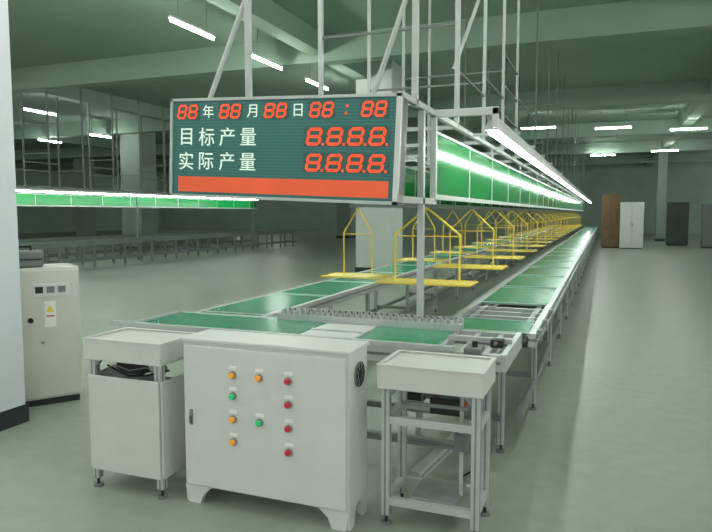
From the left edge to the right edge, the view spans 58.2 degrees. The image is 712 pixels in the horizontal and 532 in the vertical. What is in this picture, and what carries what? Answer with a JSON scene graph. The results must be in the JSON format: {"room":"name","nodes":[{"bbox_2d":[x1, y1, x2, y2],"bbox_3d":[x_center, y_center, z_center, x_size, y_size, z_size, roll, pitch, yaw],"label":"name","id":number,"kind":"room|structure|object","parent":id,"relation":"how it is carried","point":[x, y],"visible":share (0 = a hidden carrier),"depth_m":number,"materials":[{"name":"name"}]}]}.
{"room":"factory floor","nodes":[
{"label":"factory floor","id":0,"kind":"room"},
{"bbox_2d":[15,162,160,233],"bbox_3d":[-29.430,-3.983,34.802,0.200,5.200,58.000,2,5,21],"label":"wall","id":1,"kind":"structure","parent":0,"point":[31,219],"depth_m":50.19,"materials":[{"name":"paint"}]},
{"bbox_2d":[11,0,711,93],"bbox_3d":[-8.469,-4.805,16.540,52.000,0.550,0.350,2,5,21],"label":"ceiling beam","id":2,"kind":"structure","parent":1,"relation":"attached to","point":[636,18],"depth_m":12.74,"materials":[{"name":"concrete"}]},
{"bbox_2d":[13,80,711,139],"bbox_3d":[-5.576,-5.420,23.973,52.000,0.550,0.350,2,5,21],"label":"ceiling beam","id":3,"kind":"structure","parent":1,"relation":"attached to","point":[698,90],"depth_m":19.38,"materials":[{"name":"concrete"}]},
{"bbox_2d":[14,117,711,159],"bbox_3d":[-2.683,-6.035,31.406,52.000,0.550,0.350,2,5,21],"label":"trim","id":4,"kind":"structure","parent":1,"relation":"attached to","point":[647,127],"depth_m":26.86,"materials":[{"name":"concrete"}]},
{"bbox_2d":[35,138,711,170],"bbox_3d":[0.210,-6.650,38.840,52.000,0.550,0.350,2,5,21],"label":"trim","id":5,"kind":"structure","parent":1,"relation":"attached to","point":[686,144],"depth_m":33.85,"materials":[{"name":"concrete"}]},
{"bbox_2d":[111,152,711,176],"bbox_3d":[3.103,-7.265,46.273,52.000,0.550,0.350,2,5,21],"label":"trim","id":6,"kind":"structure","parent":1,"relation":"attached to","point":[696,156],"depth_m":40.85,"materials":[{"name":"concrete"}]},
{"bbox_2d":[0,229,711,531],"bbox_3d":[-5.097,-0.564,25.615,52.000,0.100,58.000,2,5,21],"label":"floor","id":7,"kind":"structure","parent":0,"point":[618,437],"depth_m":4.76,"materials":[{"name":"concrete"}]},
{"bbox_2d":[0,0,28,431],"bbox_3d":[-2.766,-1.454,4.239,0.624,5.200,0.624,2,5,21],"label":"pillar","id":8,"kind":"structure","parent":7,"relation":"on","point":[14,411],"depth_m":4.44,"materials":[{"name":"paint"}]},
{"bbox_2d":[20,263,82,406],"bbox_3d":[-2.539,0.539,5.122,0.560,1.080,0.455,-3,6,-34],"label":"base cabinet","id":9,"kind":"object","parent":7,"relation":"on","point":[50,300],"visible":0.79,"depth_m":4.99,"materials":[{"name":"beige metal"}]},
{"bbox_2d":[19,246,43,267],"bbox_3d":[-2.577,-0.073,4.962,0.260,0.168,0.190,-3,6,-34],"label":"tool case","id":10,"kind":"object","parent":9,"relation":"on","point":[30,258],"visible":0.54,"depth_m":4.92,"materials":[{"name":"grey plastic"}]},
{"bbox_2d":[73,157,96,235],"bbox_3d":[-16.189,-4.267,38.235,0.824,5.200,0.824,2,5,21],"label":"pillar","id":11,"kind":"structure","parent":7,"relation":"on","point":[85,216],"depth_m":37.96,"materials":[{"name":"grey paint"}]},
{"bbox_2d":[18,229,254,260],"bbox_3d":[-8.029,-0.686,21.903,0.601,0.755,17.000,2,5,21],"label":"conveyor","id":12,"kind":"object","parent":7,"relation":"on","point":[130,249],"visible":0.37,"depth_m":22.03,"materials":[{"name":"metal"}]},
{"bbox_2d":[119,132,157,249],"bbox_3d":[-8.971,-3.294,26.466,1.024,5.200,1.024,2,5,21],"label":"pillar","id":13,"kind":"structure","parent":7,"relation":"on","point":[129,143],"depth_m":26.09,"materials":[{"name":"grey paint"}]},
{"bbox_2d":[82,327,195,499],"bbox_3d":[-1.175,0.794,3.547,0.508,0.832,0.348,2,5,21],"label":"cabinet","id":14,"kind":"object","parent":7,"relation":"on","point":[137,423],"visible":0.87,"depth_m":3.40,"materials":[{"name":"white metal"}]},
{"bbox_2d":[18,230,297,267],"bbox_3d":[-5.834,-0.651,21.482,0.601,0.755,16.200,2,5,21],"label":"conveyor","id":15,"kind":"object","parent":7,"relation":"on","point":[74,243],"visible":0.88,"depth_m":19.78,"materials":[{"name":"metal"}]},
{"bbox_2d":[180,329,368,530],"bbox_3d":[-0.420,0.802,3.247,0.940,0.866,0.290,2,5,21],"label":"cabinet","id":16,"kind":"object","parent":7,"relation":"on","point":[272,416],"visible":1,"depth_m":3.12,"materials":[{"name":"white metal"}]},
{"bbox_2d":[354,361,364,386],"bbox_3d":[0.018,0.518,3.071,0.014,0.124,0.124,2,5,21],"label":"vent","id":17,"kind":"object","parent":16,"relation":"attached to","point":[359,366],"depth_m":3.06,"materials":[{"name":"metal"}]},
{"bbox_2d":[111,310,521,452],"bbox_3d":[-0.306,0.752,4.154,2.600,0.815,0.722,2,5,21],"label":"conveyor","id":18,"kind":"object","parent":7,"relation":"on","point":[505,346],"visible":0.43,"depth_m":3.72,"materials":[{"name":"metal"}]},
{"bbox_2d":[145,312,254,327],"bbox_3d":[-1.120,0.389,4.461,0.620,0.018,0.580,2,5,21],"label":"board","id":19,"kind":"object","parent":18,"relation":"on","point":[185,318],"visible":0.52,"depth_m":4.52,"materials":[{"name":"plastic"}]},
{"bbox_2d":[223,317,325,333],"bbox_3d":[-0.560,0.407,4.245,0.560,0.018,0.580,2,5,21],"label":"board","id":20,"kind":"object","parent":18,"relation":"on","point":[258,323],"visible":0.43,"depth_m":4.28,"materials":[{"name":"plastic"}]},
{"bbox_2d":[301,323,376,337],"bbox_3d":[-0.122,0.416,4.075,0.360,0.024,0.520,2,5,21],"label":"steel plate","id":21,"kind":"object","parent":18,"relation":"on","point":[328,329],"visible":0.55,"depth_m":4.08,"materials":[{"name":"white paint"}]},
{"bbox_2d":[277,307,463,331],"bbox_3d":[0.074,0.358,4.356,1.300,0.078,0.137,2,5,21],"label":"rail","id":22,"kind":"object","parent":18,"relation":"on","point":[378,319],"visible":1,"depth_m":4.30,"materials":[{"name":"metal"}]},
{"bbox_2d":[358,326,454,344],"bbox_3d":[0.297,0.434,3.913,0.500,0.018,0.580,2,5,21],"label":"board","id":23,"kind":"object","parent":18,"relation":"on","point":[427,336],"visible":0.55,"depth_m":3.93,"materials":[{"name":"plastic"}]},
{"bbox_2d":[336,203,355,237],"bbox_3d":[-0.593,-4.299,38.620,0.924,5.200,0.924,2,5,21],"label":"pillar","id":24,"kind":"structure","parent":7,"relation":"on","point":[344,213],"depth_m":38.37,"materials":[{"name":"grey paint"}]},
{"bbox_2d":[194,227,559,316],"bbox_3d":[5.009,-0.535,20.102,0.621,0.752,32.940,2,5,21],"label":"conveyor","id":25,"kind":"object","parent":7,"relation":"on","point":[329,301],"visible":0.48,"depth_m":8.53,"materials":[{"name":"metal"}]},
{"bbox_2d":[203,293,324,315],"bbox_3d":[-0.722,0.316,5.344,0.530,0.018,1.140,2,5,21],"label":"board","id":26,"kind":"object","parent":25,"relation":"on","point":[274,302],"visible":0.83,"depth_m":5.26,"materials":[{"name":"plastic"}]},
{"bbox_2d":[277,281,368,295],"bbox_3d":[-0.292,0.224,6.450,0.530,0.018,1.140,2,5,21],"label":"board","id":27,"kind":"object","parent":25,"relation":"on","point":[326,288],"visible":0.88,"depth_m":6.37,"materials":[{"name":"plastic"}]},
{"bbox_2d":[328,272,401,282],"bbox_3d":[0.138,0.133,7.556,0.530,0.018,1.140,2,5,21],"label":"board","id":28,"kind":"object","parent":25,"relation":"on","point":[337,279],"visible":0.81,"depth_m":7.24,"materials":[{"name":"plastic"}]},
{"bbox_2d":[365,265,425,272],"bbox_3d":[0.569,0.041,8.661,0.530,0.018,1.140,2,5,21],"label":"board","id":29,"kind":"object","parent":25,"relation":"on","point":[399,268],"visible":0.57,"depth_m":8.52,"materials":[{"name":"plastic"}]},
{"bbox_2d":[393,261,438,265],"bbox_3d":[0.999,-0.050,9.767,0.530,0.018,1.140,2,5,21],"label":"board","id":30,"kind":"object","parent":25,"relation":"on","point":[426,263],"visible":0.37,"depth_m":9.53,"materials":[{"name":"plastic"}]},
{"bbox_2d":[424,255,462,258],"bbox_3d":[1.429,-0.142,10.873,0.530,0.018,1.140,2,5,21],"label":"board","id":31,"kind":"object","parent":25,"relation":"on","point":[431,256],"visible":0.4,"depth_m":11.07,"materials":[{"name":"plastic"}]},
{"bbox_2d":[451,248,484,251],"bbox_3d":[2.290,-0.325,13.084,0.530,0.018,1.140,2,5,21],"label":"board","id":32,"kind":"object","parent":25,"relation":"on","point":[463,249],"visible":0.62,"depth_m":13.19,"materials":[{"name":"plastic"}]},
{"bbox_2d":[355,60,402,271],"bbox_3d":[0.607,-2.457,16.350,0.974,5.200,0.974,2,5,21],"label":"pillar","id":33,"kind":"structure","parent":7,"relation":"on","point":[384,223],"depth_m":16.01,"materials":[{"name":"paint"}]},
{"bbox_2d":[376,349,496,531],"bbox_3d":[0.393,0.850,3.114,0.508,0.792,0.348,2,5,21],"label":"side table","id":34,"kind":"object","parent":7,"relation":"on","point":[451,379],"visible":1,"depth_m":3.04,"materials":[{"name":"beige paint"}]},
{"bbox_2d":[410,420,470,477],"bbox_3d":[0.564,1.143,4.016,0.062,0.060,1.000,3,5,28],"label":"bar","id":35,"kind":"object","parent":7,"relation":"on","point":[433,459],"visible":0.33,"depth_m":3.76,"materials":[{"name":"metal"}]},
{"bbox_2d":[490,145,510,238],"bbox_3d":[7.984,-4.025,35.305,0.924,5.200,0.924,2,5,21],"label":"pillar","id":36,"kind":"structure","parent":7,"relation":"on","point":[500,231],"depth_m":35.00,"materials":[{"name":"grey paint"}]},
{"bbox_2d":[454,227,596,419],"bbox_3d":[6.795,-0.485,19.411,0.652,0.765,32.940,2,5,21],"label":"conveyor","id":37,"kind":"object","parent":7,"relation":"on","point":[543,316],"visible":0.48,"depth_m":5.18,"materials":[{"name":"metal"}]},
{"bbox_2d":[462,317,534,335],"bbox_3d":[0.912,0.402,4.306,0.520,0.018,0.460,2,5,21],"label":"board","id":38,"kind":"object","parent":37,"relation":"on","point":[481,324],"visible":0.65,"depth_m":4.28,"materials":[{"name":"plastic"}]},
{"bbox_2d":[482,287,555,306],"bbox_3d":[1.519,0.272,5.867,0.530,0.018,1.140,2,5,21],"label":"board","id":39,"kind":"object","parent":37,"relation":"on","point":[504,295],"visible":0.89,"depth_m":5.76,"materials":[{"name":"plastic"}]},
{"bbox_2d":[504,275,563,288],"bbox_3d":[1.982,0.174,7.057,0.530,0.018,1.140,2,5,21],"label":"board","id":40,"kind":"object","parent":37,"relation":"on","point":[543,282],"visible":0.85,"depth_m":6.93,"materials":[{"name":"plastic"}]},
{"bbox_2d":[519,267,569,276],"bbox_3d":[2.445,0.075,8.246,0.530,0.018,1.140,2,5,21],"label":"board","id":41,"kind":"object","parent":37,"relation":"on","point":[531,271],"visible":0.9,"depth_m":8.09,"materials":[{"name":"plastic"}]},
{"bbox_2d":[531,261,573,267],"bbox_3d":[2.908,-0.023,9.435,0.530,0.018,1.140,2,5,21],"label":"board","id":42,"kind":"object","parent":37,"relation":"on","point":[545,264],"visible":0.9,"depth_m":9.35,"materials":[{"name":"plastic"}]},
{"bbox_2d":[539,256,576,261],"bbox_3d":[3.371,-0.121,10.624,0.530,0.018,1.140,2,5,21],"label":"board","id":43,"kind":"object","parent":37,"relation":"on","point":[546,258],"visible":0.88,"depth_m":10.58,"materials":[{"name":"plastic"}]},
{"bbox_2d":[546,252,579,255],"bbox_3d":[3.834,-0.220,11.814,0.530,0.018,1.140,2,5,21],"label":"board","id":44,"kind":"object","parent":37,"relation":"on","point":[550,253],"visible":0.81,"depth_m":11.60,"materials":[{"name":"plastic"}]},
{"bbox_2d":[552,248,581,251],"bbox_3d":[4.296,-0.318,13.003,0.530,0.018,1.140,2,5,21],"label":"board","id":45,"kind":"object","parent":37,"relation":"on","point":[556,249],"visible":0.83,"depth_m":12.84,"materials":[{"name":"plastic"}]},
{"bbox_2d":[557,245,583,248],"bbox_3d":[4.759,-0.416,14.192,0.530,0.018,1.140,2,5,21],"label":"board","id":46,"kind":"object","parent":37,"relation":"on","point":[560,246],"visible":0.72,"depth_m":13.96,"materials":[{"name":"plastic"}]},
{"bbox_2d":[561,243,585,245],"bbox_3d":[5.222,-0.515,15.382,0.530,0.018,1.140,2,5,21],"label":"board","id":47,"kind":"object","parent":37,"relation":"on","point":[566,244],"visible":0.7,"depth_m":15.29,"materials":[{"name":"plastic"}]},
{"bbox_2d":[564,241,586,242],"bbox_3d":[5.685,-0.613,16.571,0.530,0.018,1.140,2,5,21],"label":"board","id":48,"kind":"object","parent":37,"relation":"on","point":[565,241],"visible":0.76,"depth_m":16.62,"materials":[{"name":"plastic"}]},
{"bbox_2d":[601,194,620,247],"bbox_3d":[11.020,-1.937,27.655,0.750,2.300,0.540,2,5,21],"label":"tall cabinet","id":49,"kind":"object","parent":7,"relation":"on","point":[610,230],"visible":0.85,"depth_m":27.43,"materials":[{"name":"brown wood"}]},
{"bbox_2d":[619,202,643,248],"bbox_3d":[11.549,-1.693,26.824,0.900,1.950,0.540,2,5,21],"label":"tall cabinet","id":50,"kind":"object","parent":7,"relation":"on","point":[631,213],"visible":1,"depth_m":26.59,"materials":[{"name":"white paint"}]},
{"bbox_2d":[654,152,667,240],"bbox_3d":[16.334,-3.935,34.215,0.474,5.200,0.474,2,5,21],"label":"pillar","id":51,"kind":"structure","parent":7,"relation":"on","point":[662,156],"depth_m":34.03,"materials":[{"name":"grey paint"}]},
{"bbox_2d":[665,202,689,245],"bbox_3d":[14.954,-1.962,29.782,0.900,2.000,0.540,2,5,21],"label":"tall cabinet","id":52,"kind":"object","parent":7,"relation":"on","point":[677,217],"visible":1,"depth_m":29.56,"materials":[{"name":"grey metal"}]},
{"bbox_2d":[700,204,711,247],"bbox_3d":[15.396,-1.722,27.477,1.000,1.900,0.540,2,5,21],"label":"tall cabinet","id":53,"kind":"object","parent":7,"relation":"on","point":[706,209],"visible":0.99,"depth_m":27.37,"materials":[{"name":"grey metal"}]},
{"bbox_2d":[8,0,711,169],"bbox_3d":[-5.097,-5.896,25.173,52.000,0.200,58.000,2,5,21],"label":"ceiling","id":54,"kind":"structure","parent":0,"point":[41,32],"depth_m":15.18,"materials":[{"name":"concrete"}]},
{"bbox_2d":[23,107,55,115],"bbox_3d":[-9.415,-4.929,19.077,0.060,0.722,1.240,2,5,21],"label":"ceiling lamp","id":55,"kind":"object","parent":54,"relation":"hanging from","point":[26,108],"visible":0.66,"depth_m":19.02,"materials":[{"name":"white paint"}]},
{"bbox_2d":[37,123,61,142],"bbox_3d":[-12.839,-5.569,26.815,0.060,0.722,1.240,2,5,21],"label":"ceiling lamp","id":56,"kind":"object","parent":54,"relation":"hanging from","point":[55,141],"visible":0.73,"depth_m":26.63,"materials":[{"name":"white paint"}]},
{"bbox_2d":[87,116,110,137],"bbox_3d":[-10.015,-5.417,24.975,0.060,0.722,1.240,2,5,21],"label":"ceiling lamp","id":57,"kind":"object","parent":54,"relation":"hanging from","point":[93,134],"visible":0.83,"depth_m":24.99,"materials":[{"name":"white paint"}]},
{"bbox_2d":[15,88,253,259],"bbox_3d":[-7.003,-2.828,20.842,1.300,5.200,16.100,2,5,21],"label":"gantry","id":58,"kind":"object","parent":54,"relation":"hanging from","point":[46,92],"visible":0.44,"depth_m":19.19,"materials":[{"name":"metal"}]},
{"bbox_2d":[16,187,48,192],"bbox_3d":[-8.214,-1.910,16.051,0.090,0.100,1.180,2,5,21],"label":"work lamp","id":59,"kind":"object","parent":58,"relation":"attached to","point":[20,189],"visible":0.65,"depth_m":16.09,"materials":[{"name":"white paint"}]},
{"bbox_2d":[48,189,83,193],"bbox_3d":[-7.780,-2.002,17.166,0.090,0.100,1.180,2,5,21],"label":"work lamp","id":60,"kind":"object","parent":58,"relation":"attached to","point":[50,190],"visible":1,"depth_m":17.10,"materials":[{"name":"white paint"}]},
{"bbox_2d":[16,185,168,193],"bbox_3d":[-7.191,-2.352,20.362,1.275,0.070,15.000,2,5,21],"label":"lamp","id":61,"kind":"object","parent":58,"relation":"attached to","point":[23,186],"depth_m":18.11,"materials":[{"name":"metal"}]},
{"bbox_2d":[83,190,114,194],"bbox_3d":[-7.346,-2.095,18.281,0.090,0.100,1.180,2,5,21],"label":"work lamp","id":62,"kind":"object","parent":58,"relation":"attached to","point":[85,191],"visible":1,"depth_m":18.28,"materials":[{"name":"white paint"}]},
{"bbox_2d":[114,192,141,195],"bbox_3d":[-6.912,-2.187,19.396,0.090,0.100,1.180,2,5,21],"label":"work lamp","id":63,"kind":"object","parent":58,"relation":"attached to","point":[116,193],"visible":1,"depth_m":19.41,"materials":[{"name":"white paint"}]},
{"bbox_2d":[16,193,256,208],"bbox_3d":[-6.946,-2.108,20.287,0.040,0.505,15.040,2,5,21],"label":"panel","id":64,"kind":"object","parent":58,"relation":"attached to","point":[23,199],"visible":0.8,"depth_m":19.62,"materials":[{"name":"paint"}]},
{"bbox_2d":[141,193,166,196],"bbox_3d":[-6.479,-2.279,20.511,0.090,0.100,1.180,2,5,21],"label":"work lamp","id":65,"kind":"object","parent":58,"relation":"attached to","point":[143,194],"visible":1,"depth_m":20.51,"materials":[{"name":"white paint"}]},
{"bbox_2d":[168,0,215,39],"bbox_3d":[-2.676,-4.218,10.486,0.060,0.722,1.240,2,5,21],"label":"ceiling lamp","id":66,"kind":"object","parent":54,"relation":"hanging from","point":[173,19],"visible":1,"depth_m":10.43,"materials":[{"name":"white paint"}]},
{"bbox_2d":[252,29,282,69],"bbox_3d":[-1.772,-4.410,12.809,0.060,0.722,1.240,2,5,21],"label":"ceiling lamp","id":67,"kind":"object","parent":54,"relation":"hanging from","point":[254,55],"visible":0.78,"depth_m":12.68,"materials":[{"name":"white paint"}]},
{"bbox_2d":[305,71,317,85],"bbox_3d":[-1.046,-4.319,14.694,0.060,0.259,0.647,2,5,21],"label":"ceiling lamp","id":68,"kind":"object","parent":54,"relation":"hanging from","point":[311,81],"depth_m":14.68,"materials":[{"name":"white paint"}]},
{"bbox_2d":[208,0,591,435],"bbox_3d":[5.756,-2.708,19.384,2.040,5.200,33.400,2,5,21],"label":"gantry","id":69,"kind":"object","parent":54,"relation":"hanging from","point":[492,112],"visible":0.61,"depth_m":5.16,"materials":[{"name":"metal"}]},
{"bbox_2d":[169,93,407,204],"bbox_3d":[-0.471,-0.736,4.039,1.625,0.706,0.132,2,5,21],"label":"display sign","id":70,"kind":"object","parent":69,"relation":"attached to","point":[336,148],"visible":1,"depth_m":3.95,"materials":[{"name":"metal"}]},
{"bbox_2d":[405,159,429,171],"bbox_3d":[5.146,-2.326,20.083,0.420,0.065,32.600,2,5,21],"label":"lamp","id":71,"kind":"object","parent":69,"relation":"attached to","point":[427,162],"depth_m":8.80,"materials":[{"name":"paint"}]},
{"bbox_2d":[282,166,559,210],"bbox_3d":[5.330,-2.044,20.003,0.040,0.585,32.540,2,5,21],"label":"panel","id":72,"kind":"object","parent":69,"relation":"attached to","point":[410,185],"visible":0.11,"depth_m":8.75,"materials":[{"name":"paint"}]},
{"bbox_2d":[349,130,579,211],"bbox_3d":[5.992,-1.998,19.776,0.720,0.620,32.210,2,5,21],"label":"rail","id":73,"kind":"object","parent":69,"relation":"hanging from","point":[431,206],"visible":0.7,"depth_m":6.40,"materials":[{"name":"metal"}]},
{"bbox_2d":[321,207,393,278],"bbox_3d":[0.016,-0.213,5.519,0.548,0.606,0.348,2,5,21],"label":"tray","id":74,"kind":"object","parent":73,"relation":"hanging from","point":[343,274],"visible":0.98,"depth_m":5.51,"materials":[{"name":"yellow paint"}]},
{"bbox_2d":[397,211,448,261],"bbox_3d":[0.786,-0.369,7.413,0.548,0.606,0.348,2,5,21],"label":"tray","id":75,"kind":"object","parent":73,"relation":"hanging from","point":[434,259],"visible":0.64,"depth_m":7.39,"materials":[{"name":"metal"}]},
{"bbox_2d":[374,207,477,286],"bbox_3d":[0.555,-0.170,5.001,0.748,0.606,0.348,2,5,21],"label":"tray","id":76,"kind":"object","parent":73,"relation":"hanging from","point":[408,281],"visible":0.94,"depth_m":4.96,"materials":[{"name":"yellow paint"}]},
{"bbox_2d":[374,277,477,286],"bbox_3d":[0.555,0.126,5.025,0.748,0.012,0.348,2,5,21],"label":"tray","id":77,"kind":"object","parent":76,"relation":"on","point":[408,281],"depth_m":4.97,"materials":[{"name":"yellow paint"}]},
{"bbox_2d":[430,209,473,253],"bbox_3d":[1.328,-0.485,8.806,0.548,0.606,0.348,2,5,21],"label":"tray","id":78,"kind":"object","parent":73,"relation":"hanging from","point":[452,252],"visible":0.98,"depth_m":8.77,"materials":[{"name":"metal"}]},
{"bbox_2d":[433,208,508,269],"bbox_3d":[1.167,-0.291,6.463,0.688,0.606,0.408,2,5,21],"label":"tray","id":79,"kind":"object","parent":73,"relation":"hanging from","point":[463,266],"visible":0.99,"depth_m":6.45,"materials":[{"name":"yellow paint"}]},
{"bbox_2d":[454,212,491,247],"bbox_3d":[1.871,-0.600,10.200,0.548,0.606,0.348,2,5,21],"label":"tray","id":80,"kind":"object","parent":73,"relation":"hanging from","point":[481,246],"visible":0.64,"depth_m":10.18,"materials":[{"name":"metal"}]},
{"bbox_2d":[473,210,505,243],"bbox_3d":[2.413,-0.716,11.594,0.548,0.606,0.348,2,5,21],"label":"tray","id":81,"kind":"object","parent":73,"relation":"hanging from","point":[489,210],"visible":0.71,"depth_m":11.57,"materials":[{"name":"metal"}]},
{"bbox_2d":[464,209,524,258],"bbox_3d":[1.710,-0.406,7.857,0.688,0.606,0.408,2,5,21],"label":"tray","id":82,"kind":"object","parent":73,"relation":"hanging from","point":[476,255],"visible":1,"depth_m":7.84,"materials":[{"name":"metal"}]},
{"bbox_2d":[486,211,515,240],"bbox_3d":[2.955,-0.831,12.988,0.548,0.606,0.348,2,5,21],"label":"tray","id":83,"kind":"object","parent":73,"relation":"hanging from","point":[501,211],"visible":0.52,"depth_m":13.03,"materials":[{"name":"metal"}]},
{"bbox_2d":[485,209,536,251],"bbox_3d":[2.252,-0.522,9.251,0.688,0.606,0.408,2,5,21],"label":"tray","id":84,"kind":"object","parent":73,"relation":"hanging from","point":[496,249],"visible":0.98,"depth_m":9.21,"materials":[{"name":"metal"}]},
{"bbox_2d":[499,212,523,237],"bbox_3d":[3.498,-0.946,14.381,0.548,0.606,0.348,2,5,21],"label":"tray","id":85,"kind":"object","parent":73,"relation":"hanging from","point":[512,212],"visible":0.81,"depth_m":14.34,"materials":[{"name":"metal"}]},
{"bbox_2d":[509,211,530,235],"bbox_3d":[4.040,-1.061,15.775,0.548,0.606,0.348,2,5,21],"label":"tray","id":86,"kind":"object","parent":73,"relation":"hanging from","point":[520,211],"visible":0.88,"depth_m":15.78,"materials":[{"name":"metal"}]},
{"bbox_2d":[501,210,545,246],"bbox_3d":[2.794,-0.637,10.645,0.688,0.606,0.408,2,5,21],"label":"tray","id":87,"kind":"object","parent":73,"relation":"hanging from","point":[510,244],"visible":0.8,"depth_m":10.62,"materials":[{"name":"metal"}]},
{"bbox_2d":[514,210,552,242],"bbox_3d":[3.337,-0.752,12.038,0.688,0.606,0.408,2,5,21],"label":"tray","id":88,"kind":"object","parent":73,"relation":"hanging from","point":[545,241],"visible":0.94,"depth_m":12.03,"materials":[{"name":"metal"}]},
{"bbox_2d":[523,211,557,239],"bbox_3d":[3.879,-0.868,13.432,0.688,0.606,0.408,2,5,21],"label":"tray","id":89,"kind":"object","parent":73,"relation":"hanging from","point":[551,238],"visible":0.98,"depth_m":13.43,"materials":[{"name":"metal"}]},
{"bbox_2d":[530,211,562,236],"bbox_3d":[4.422,-0.983,14.826,0.688,0.606,0.408,2,5,21],"label":"tray","id":90,"kind":"object","parent":73,"relation":"hanging from","point":[547,211],"visible":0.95,"depth_m":14.75,"materials":[{"name":"metal"}]},
{"bbox_2d":[538,211,565,234],"bbox_3d":[4.964,-1.098,16.220,0.688,0.606,0.408,2,5,21],"label":"tray","id":91,"kind":"object","parent":73,"relation":"hanging from","point":[552,211],"visible":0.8,"depth_m":16.15,"materials":[{"name":"metal"}]},
{"bbox_2d":[543,211,568,232],"bbox_3d":[5.507,-1.214,17.613,0.688,0.606,0.408,2,5,21],"label":"tray","id":92,"kind":"object","parent":73,"relation":"hanging from","point":[556,211],"visible":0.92,"depth_m":17.67,"materials":[{"name":"metal"}]},
{"bbox_2d":[562,212,580,226],"bbox_3d":[8.761,-1.905,25.976,0.688,0.606,0.408,2,5,21],"label":"tray","id":93,"kind":"object","parent":73,"relation":"hanging from","point":[571,212],"visible":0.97,"depth_m":25.90,"materials":[{"name":"metal"}]},
{"bbox_2d":[485,120,518,149],"bbox_3d":[1.133,-0.988,4.902,0.090,0.100,1.180,2,5,21],"label":"work lamp","id":94,"kind":"object","parent":69,"relation":"attached to","point":[501,134],"visible":0.98,"depth_m":4.68,"materials":[{"name":"white paint"}]},
{"bbox_2d":[437,132,582,210],"bbox_3d":[6.431,-2.009,19.577,0.040,0.585,32.540,2,5,21],"label":"panel","id":95,"kind":"object","parent":69,"relation":"attached to","point":[464,173],"visible":0.89,"depth_m":6.34,"materials":[{"name":"paint"}]},
{"bbox_2d":[513,139,533,160],"bbox_3d":[1.567,-1.080,6.017,0.090,0.100,1.180,2,5,21],"label":"work lamp","id":96,"kind":"object","parent":69,"relation":"attached to","point":[522,150],"visible":0.83,"depth_m":5.90,"materials":[{"name":"white paint"}]},
{"bbox_2d":[473,115,591,200],"bbox_3d":[6.637,-2.279,19.507,0.420,0.065,32.600,2,5,21],"label":"lamp","id":97,"kind":"object","parent":69,"relation":"attached to","point":[476,137],"depth_m":7.29,"materials":[{"name":"paint"}]},
{"bbox_2d":[529,152,543,168],"bbox_3d":[2.001,-1.172,7.132,0.090,0.100,1.180,2,5,21],"label":"work lamp","id":98,"kind":"object","parent":69,"relation":"attached to","point":[536,160],"visible":0.83,"depth_m":7.05,"materials":[{"name":"white paint"}]},
{"bbox_2d":[541,160,551,173],"bbox_3d":[2.434,-1.264,8.247,0.090,0.100,1.180,2,5,21],"label":"work lamp","id":99,"kind":"object","parent":69,"relation":"attached to","point":[546,168],"visible":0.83,"depth_m":8.16,"materials":[{"name":"white paint"}]},
{"bbox_2d":[548,167,557,178],"bbox_3d":[2.869,-1.357,9.362,0.090,0.100,1.180,2,5,21],"label":"work lamp","id":100,"kind":"object","parent":69,"relation":"attached to","point":[553,173],"visible":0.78,"depth_m":9.28,"materials":[{"name":"white paint"}]},
{"bbox_2d":[520,110,555,129],"bbox_3d":[6.462,-5.226,22.667,1.240,0.722,0.060,2,5,21],"label":"ceiling lamp","id":101,"kind":"object","parent":54,"relation":"hanging from","point":[551,126],"visible":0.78,"depth_m":22.65,"materials":[{"name":"white paint"}]},
{"bbox_2d":[590,141,615,155],"bbox_3d":[12.832,-6.101,33.246,1.240,0.722,0.060,2,5,21],"label":"ceiling lamp","id":102,"kind":"object","parent":54,"relation":"hanging from","point":[611,141],"visible":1,"depth_m":33.27,"materials":[{"name":"white paint"}]},
{"bbox_2d":[594,108,631,128],"bbox_3d":[9.091,-5.221,22.613,1.240,0.722,0.060,2,5,21],"label":"ceiling lamp","id":103,"kind":"object","parent":54,"relation":"hanging from","point":[621,126],"visible":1,"depth_m":22.62,"materials":[{"name":"white paint"}]},
{"bbox_2d":[651,149,678,151],"bbox_3d":[14.936,-5.910,30.936,1.240,0.722,0.060,2,5,21],"label":"ceiling lamp","id":104,"kind":"object","parent":54,"relation":"hanging from","point":[659,149],"visible":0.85,"depth_m":30.92,"materials":[{"name":"white paint"}]},
{"bbox_2d":[669,117,707,129],"bbox_3d":[11.919,-5.246,22.910,1.240,0.722,0.060,2,5,21],"label":"ceiling lamp","id":105,"kind":"object","parent":54,"relation":"hanging from","point":[700,127],"visible":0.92,"depth_m":22.91,"materials":[{"name":"white paint"}]},
{"bbox_2d":[160,162,711,233],"bbox_3d":[5.426,-5.442,52.434,52.000,5.200,0.200,2,5,21],"label":"wall","id":106,"kind":"structure","parent":0,"point":[691,182],"depth_m":48.83,"materials":[{"name":"paint"}]},
{"bbox_2d":[30,88,169,121],"bbox_3d":[-5.773,-5.619,25.459,0.350,0.400,58.000,2,5,21],"label":"ceiling beam","id":107,"kind":"structure","parent":106,"relation":"attached to","point":[91,97],"depth_m":20.01,"materials":[{"name":"concrete"}]},
{"bbox_2d":[36,136,169,156],"bbox_3d":[-14.257,-5.890,28.739,0.350,0.400,58.000,2,5,21],"label":"ceiling beam","id":108,"kind":"structure","parent":106,"relation":"attached to","point":[94,142],"depth_m":31.53,"materials":[{"name":"concrete"}]},
{"bbox_2d":[206,0,528,169],"bbox_3d":[2.618,-5.350,22.216,0.350,0.400,58.000,2,5,21],"label":"ceiling beam","id":109,"kind":"structure","parent":106,"relation":"attached to","point":[269,17],"depth_m":12.03,"materials":[{"name":"concrete"}]},
{"bbox_2d":[645,77,711,166],"bbox_3d":[10.543,-5.097,19.153,0.350,0.400,58.000,2,5,21],"label":"trim","id":110,"kind":"structure","parent":106,"relation":"attached to","point":[695,110],"depth_m":23.15,"materials":[{"name":"concrete"}]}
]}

